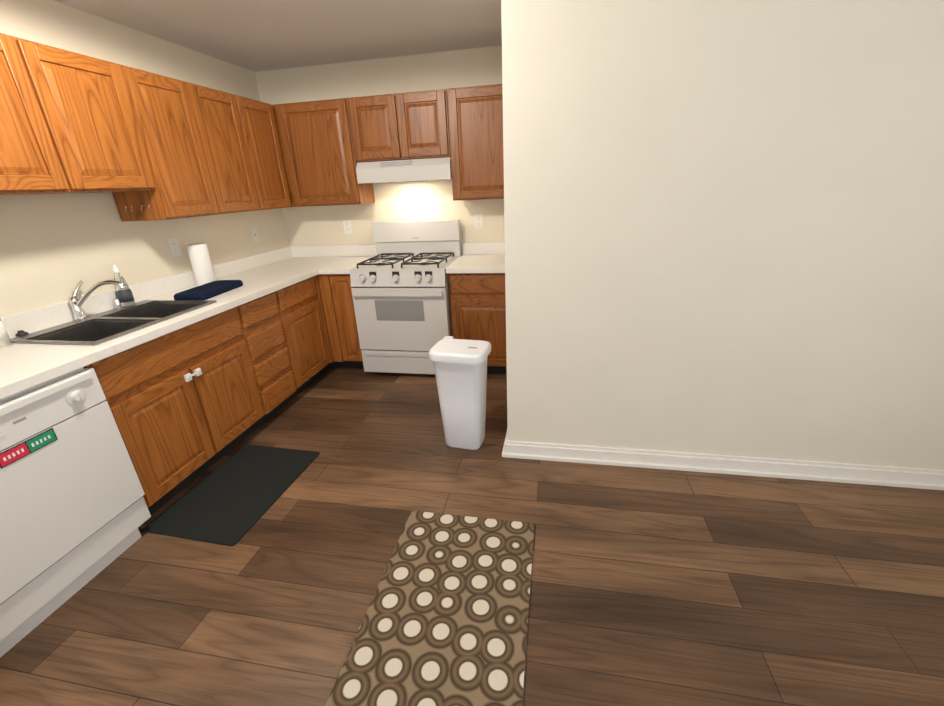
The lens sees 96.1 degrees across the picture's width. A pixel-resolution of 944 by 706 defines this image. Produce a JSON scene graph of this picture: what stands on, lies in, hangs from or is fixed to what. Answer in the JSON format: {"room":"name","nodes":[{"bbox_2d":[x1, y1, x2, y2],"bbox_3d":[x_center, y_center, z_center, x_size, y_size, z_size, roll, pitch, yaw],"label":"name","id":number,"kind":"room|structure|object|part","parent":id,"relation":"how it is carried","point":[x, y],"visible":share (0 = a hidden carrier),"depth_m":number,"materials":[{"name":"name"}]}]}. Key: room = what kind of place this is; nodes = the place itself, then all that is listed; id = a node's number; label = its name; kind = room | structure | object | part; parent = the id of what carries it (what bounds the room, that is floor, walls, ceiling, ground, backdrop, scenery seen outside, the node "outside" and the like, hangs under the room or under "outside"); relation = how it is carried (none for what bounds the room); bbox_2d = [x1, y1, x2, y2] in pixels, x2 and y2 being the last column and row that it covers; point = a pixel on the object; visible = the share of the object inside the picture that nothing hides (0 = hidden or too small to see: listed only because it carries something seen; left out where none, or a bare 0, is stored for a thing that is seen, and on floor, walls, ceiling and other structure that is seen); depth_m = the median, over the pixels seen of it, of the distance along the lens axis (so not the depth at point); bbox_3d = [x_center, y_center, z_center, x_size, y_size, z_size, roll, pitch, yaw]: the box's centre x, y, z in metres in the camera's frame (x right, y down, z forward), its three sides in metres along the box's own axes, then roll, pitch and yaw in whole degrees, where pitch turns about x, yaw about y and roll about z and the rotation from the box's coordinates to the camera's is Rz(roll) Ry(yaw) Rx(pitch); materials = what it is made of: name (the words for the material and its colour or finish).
{"room":"kitchen","nodes":[
{"label":"kitchen","id":0,"kind":"room"},
{"bbox_2d":[0,0,288,316],"bbox_3d":[-2.409,0.020,0.976,0.100,2.430,6.800,2,22,11],"label":"wall","id":1,"kind":"structure","parent":0,"point":[55,248],"depth_m":2.35,"materials":[{"name":"beige paint"}]},
{"bbox_2d":[0,33,154,194],"bbox_3d":[-1.994,-1.016,1.859,0.317,0.595,0.912,2,22,11],"label":"upper cabinet","id":2,"kind":"object","parent":1,"relation":"attached to","point":[68,124],"visible":0.98,"depth_m":1.90,"materials":[{"name":"brown wood"}]},
{"bbox_2d":[112,64,231,221],"bbox_3d":[-1.861,-1.202,2.526,0.316,0.754,0.485,2,22,11],"label":"upper cabinet","id":3,"kind":"object","parent":1,"relation":"attached to","point":[208,151],"depth_m":2.45,"materials":[{"name":"brown wood"}]},
{"bbox_2d":[125,205,150,211],"bbox_3d":[-1.900,-0.822,2.413,0.172,0.029,0.017,2,22,11],"label":"hook","id":4,"kind":"object","parent":3,"relation":"attached to","point":[142,206],"visible":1,"depth_m":2.41,"materials":[{"name":"silver metal"}]},
{"bbox_2d":[167,238,181,256],"bbox_3d":[-1.978,-0.704,2.824,0.008,0.116,0.072,2,22,11],"label":"electrical outlet","id":5,"kind":"object","parent":1,"relation":"attached to","point":[174,247],"visible":1,"depth_m":2.82,"materials":[{"name":"grey plastic"}]},
{"bbox_2d":[200,86,267,212],"bbox_3d":[-1.789,-1.345,2.877,0.316,0.754,0.542,2,22,11],"label":"upper cabinet","id":6,"kind":"object","parent":1,"relation":"attached to","point":[231,123],"depth_m":2.92,"materials":[{"name":"brown wood"}]},
{"bbox_2d":[250,227,258,241],"bbox_3d":[-1.823,-0.997,3.570,0.016,0.116,0.072,2,22,11],"label":"light switch","id":7,"kind":"object","parent":1,"relation":"attached to","point":[255,237],"visible":1,"depth_m":3.56,"materials":[{"name":"grey plastic"}]},
{"bbox_2d":[244,97,291,208],"bbox_3d":[-1.718,-1.488,3.228,0.316,0.754,0.485,2,22,11],"label":"upper cabinet","id":8,"kind":"object","parent":1,"relation":"attached to","point":[264,127],"depth_m":3.26,"materials":[{"name":"brown wood"}]},
{"bbox_2d":[54,0,501,71],"bbox_3d":[-0.156,-1.068,0.073,4.800,0.060,6.800,2,22,11],"label":"ceiling","id":9,"kind":"structure","parent":0,"point":[258,35],"depth_m":2.61,"materials":[{"name":"paint"}]},
{"bbox_2d":[255,45,504,254],"bbox_3d":[-0.634,-1.189,3.803,2.252,2.430,0.100,2,22,11],"label":"wall","id":10,"kind":"structure","parent":0,"point":[403,201],"depth_m":3.55,"materials":[{"name":"beige paint"}]},
{"bbox_2d":[272,98,374,206],"bbox_3d":[-1.348,-1.629,3.536,0.919,0.755,0.317,2,22,11],"label":"upper cabinet","id":11,"kind":"object","parent":10,"relation":"attached to","point":[317,149],"visible":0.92,"depth_m":3.36,"materials":[{"name":"brown wood"}]},
{"bbox_2d":[343,220,351,233],"bbox_3d":[-1.133,-1.146,3.862,0.072,0.116,0.008,2,22,11],"label":"electrical outlet","id":12,"kind":"object","parent":10,"relation":"attached to","point":[347,226],"visible":1,"depth_m":3.86,"materials":[{"name":"grey plastic"}]},
{"bbox_2d":[347,89,450,161],"bbox_3d":[-0.525,-1.750,3.319,0.768,0.440,0.317,2,22,11],"label":"upper cabinet","id":13,"kind":"object","parent":10,"relation":"attached to","point":[401,126],"visible":0.94,"depth_m":3.17,"materials":[{"name":"brown wood"}]},
{"bbox_2d":[356,157,451,183],"bbox_3d":[-0.511,-1.469,3.433,0.764,0.160,0.315,2,22,11],"label":"range hood","id":14,"kind":"object","parent":13,"relation":"attached to","point":[410,170],"visible":0.98,"depth_m":3.29,"materials":[{"name":"metal"}]},
{"bbox_2d":[447,84,503,200],"bbox_3d":[0.133,-1.585,3.253,0.555,0.755,0.317,2,22,11],"label":"upper cabinet","id":15,"kind":"object","parent":10,"relation":"attached to","point":[475,116],"visible":0.58,"depth_m":3.12,"materials":[{"name":"brown wood"}]},
{"bbox_2d":[474,214,482,228],"bbox_3d":[0.057,-1.125,3.628,0.072,0.116,0.008,2,22,11],"label":"electrical outlet","id":16,"kind":"object","parent":10,"relation":"attached to","point":[478,219],"visible":1,"depth_m":3.62,"materials":[{"name":"grey plastic"}]},
{"bbox_2d":[0,368,943,705],"bbox_3d":[-0.048,1.244,0.994,4.800,0.060,6.800,2,22,11],"label":"floor","id":17,"kind":"structure","parent":0,"point":[650,586],"depth_m":1.70,"materials":[{"name":"brown wood"}]},
{"bbox_2d":[0,367,150,657],"bbox_3d":[-1.883,0.565,1.667,0.623,0.862,0.648,2,22,11],"label":"dishwasher","id":18,"kind":"object","parent":17,"relation":"on","point":[74,513],"visible":0.92,"depth_m":1.65,"materials":[{"name":"white metal"}]},
{"bbox_2d":[0,428,57,468],"bbox_3d":[-1.609,0.342,1.539,0.004,0.051,0.182,2,22,11],"label":"sign","id":19,"kind":"object","parent":18,"relation":"attached to","point":[24,449],"visible":1,"depth_m":1.53,"materials":[{"name":"multicoloured plastic"}]},
{"bbox_2d":[83,307,263,514],"bbox_3d":[-1.774,0.270,2.382,0.627,0.872,0.899,2,22,11],"label":"base cabinet","id":20,"kind":"object","parent":17,"relation":"on","point":[178,433],"depth_m":2.21,"materials":[{"name":"brown wood"}]},
{"bbox_3d":[-1.483,0.116,2.260,0.020,0.038,0.102,2,22,11],"label":"door latch","id":21,"kind":"part","parent":20,"relation":"part of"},
{"bbox_2d":[143,445,319,545],"bbox_3d":[-1.263,0.733,2.325,0.549,0.008,0.752,2,22,11],"label":"kitchen mat","id":22,"kind":"object","parent":17,"relation":"on","point":[232,500],"visible":1,"depth_m":2.25,"materials":[{"name":"black rubber"}]},
{"bbox_2d":[236,292,295,426],"bbox_3d":[-1.664,0.031,2.969,0.607,0.872,0.385,2,22,11],"label":"drawers","id":23,"kind":"object","parent":17,"relation":"on","point":[262,329],"visible":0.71,"depth_m":2.87,"materials":[{"name":"brown wood"}]},
{"bbox_2d":[275,276,329,400],"bbox_3d":[-1.581,-0.137,3.380,0.607,0.872,0.517,2,22,11],"label":"base cabinet","id":24,"kind":"object","parent":17,"relation":"on","point":[300,314],"depth_m":3.27,"materials":[{"name":"brown wood"}]},
{"bbox_2d":[314,274,363,371],"bbox_3d":[-1.325,-0.347,3.878,0.909,0.872,0.638,2,22,11],"label":"base cabinet","id":25,"kind":"object","parent":17,"relation":"on","point":[334,295],"visible":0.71,"depth_m":3.55,"materials":[{"name":"brown wood"}]},
{"bbox_2d":[0,244,376,399],"bbox_3d":[-1.578,-0.355,2.553,0.911,0.144,3.137,2,22,11],"label":"countertop","id":26,"kind":"structure","parent":25,"relation":"on","point":[24,366],"depth_m":2.36,"materials":[{"name":"laminate"}]},
{"bbox_2d":[0,318,11,347],"bbox_3d":[-2.079,-0.131,1.836,0.074,0.216,0.067,2,22,11],"label":"soap dispenser","id":27,"kind":"object","parent":26,"relation":"on","point":[5,340],"visible":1,"depth_m":1.86,"materials":[{"name":"white plastic"}]},
{"bbox_2d":[68,280,124,319],"bbox_3d":[-1.947,-0.280,2.207,0.261,0.185,0.130,2,22,11],"label":"faucet","id":28,"kind":"object","parent":26,"relation":"on","point":[75,302],"visible":1,"depth_m":2.19,"materials":[{"name":"silver metal"}]},
{"bbox_2d":[11,300,216,345],"bbox_3d":[-1.794,-0.093,2.228,0.496,0.191,0.716,2,22,11],"label":"sink","id":29,"kind":"object","parent":26,"relation":"in","point":[108,327],"visible":0.35,"depth_m":2.19,"materials":[{"name":"silver metal"}]},
{"bbox_2d":[15,330,28,335],"bbox_3d":[-2.106,-0.095,1.982,0.044,0.021,0.044,2,22,11],"label":"stopper","id":30,"kind":"object","parent":29,"relation":"on","point":[21,333],"visible":0.94,"depth_m":1.97,"materials":[{"name":"black metal"}]},
{"bbox_2d":[113,298,121,307],"bbox_3d":[-2.012,-0.284,2.408,0.032,0.050,0.032,2,22,11],"label":"soap pump","id":31,"kind":"object","parent":29,"relation":"on","point":[117,303],"visible":0.94,"depth_m":2.40,"materials":[{"name":"silver metal"}]},
{"bbox_2d":[112,265,134,306],"bbox_3d":[-1.994,-0.379,2.415,0.073,0.242,0.073,2,22,11],"label":"dish soap bottle","id":32,"kind":"object","parent":26,"relation":"on","point":[124,295],"visible":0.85,"depth_m":2.40,"materials":[{"name":"plastic"}]},
{"bbox_2d":[186,243,215,285],"bbox_3d":[-1.844,-0.600,2.899,0.120,0.280,0.120,2,22,11],"label":"paper towel roll","id":33,"kind":"object","parent":26,"relation":"on","point":[201,262],"visible":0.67,"depth_m":2.86,"materials":[{"name":"white paper"}]},
{"bbox_2d":[173,280,242,299],"bbox_3d":[-1.672,-0.404,2.713,0.200,0.040,0.420,0,22,6],"label":"cloth","id":34,"kind":"object","parent":26,"relation":"on","point":[209,290],"visible":0.9,"depth_m":2.64,"materials":[{"name":"blue fabric"}]},
{"bbox_2d":[350,219,461,373],"bbox_3d":[-0.515,-0.464,3.612,0.772,1.215,0.682,2,22,11],"label":"range","id":35,"kind":"object","parent":17,"relation":"on","point":[404,324],"depth_m":3.41,"materials":[{"name":"white metal"}]},
{"bbox_3d":[-0.592,-0.578,3.237,0.593,0.077,0.047,2,22,11],"label":"range knob","id":36,"kind":"part","parent":35,"relation":"part of","materials":[{"name":"white plastic"}]},
{"bbox_3d":[-0.529,-0.766,3.492,0.666,0.040,0.522,2,22,11],"label":"range top","id":37,"kind":"part","parent":35,"relation":"part of","materials":[{"name":"black metal"}]},
{"bbox_2d":[325,511,533,705],"bbox_3d":[-0.086,0.956,1.625,0.600,0.010,0.900,2,22,11],"label":"patterned rug","id":38,"kind":"object","parent":17,"relation":"on","point":[444,622],"visible":1,"depth_m":1.55,"materials":[{"name":"brown fabric"}]},
{"bbox_2d":[432,358,486,449],"bbox_3d":[-0.053,0.278,2.546,0.290,0.585,0.224,4,23,16],"label":"trash can","id":39,"kind":"object","parent":17,"relation":"on","point":[461,388],"visible":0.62,"depth_m":2.45,"materials":[{"name":"plastic"}]},
{"bbox_2d":[429,336,490,363],"bbox_3d":[-0.064,-0.020,2.424,0.335,0.055,0.290,2,22,11],"label":"lid","id":40,"kind":"object","parent":39,"relation":"on","point":[449,349],"visible":0.96,"depth_m":2.35,"materials":[{"name":"plastic"}]},
{"bbox_2d":[448,273,506,373],"bbox_3d":[0.162,-0.309,3.608,0.559,0.872,0.607,2,22,11],"label":"base cabinet","id":41,"kind":"object","parent":17,"relation":"on","point":[478,306],"visible":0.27,"depth_m":3.30,"materials":[{"name":"brown wood"}]},
{"bbox_2d":[446,242,504,272],"bbox_3d":[0.136,-0.775,3.406,0.561,0.144,0.637,2,22,11],"label":"countertop","id":42,"kind":"structure","parent":41,"relation":"on","point":[482,257],"depth_m":3.47,"materials":[{"name":"laminate"}]},
{"bbox_2d":[501,0,943,469],"bbox_3d":[1.521,-0.817,2.615,2.448,2.430,1.740,2,22,11],"label":"wall","id":43,"kind":"structure","parent":0,"point":[724,226],"depth_m":1.85,"materials":[{"name":"white paint"}]},
{"bbox_2d":[502,435,943,489],"bbox_3d":[1.343,0.592,2.253,2.380,0.098,0.034,2,22,11],"label":"baseboard","id":44,"kind":"structure","parent":43,"relation":"attached to","point":[919,478],"depth_m":2.24,"materials":[{"name":"white wood"}]}
]}

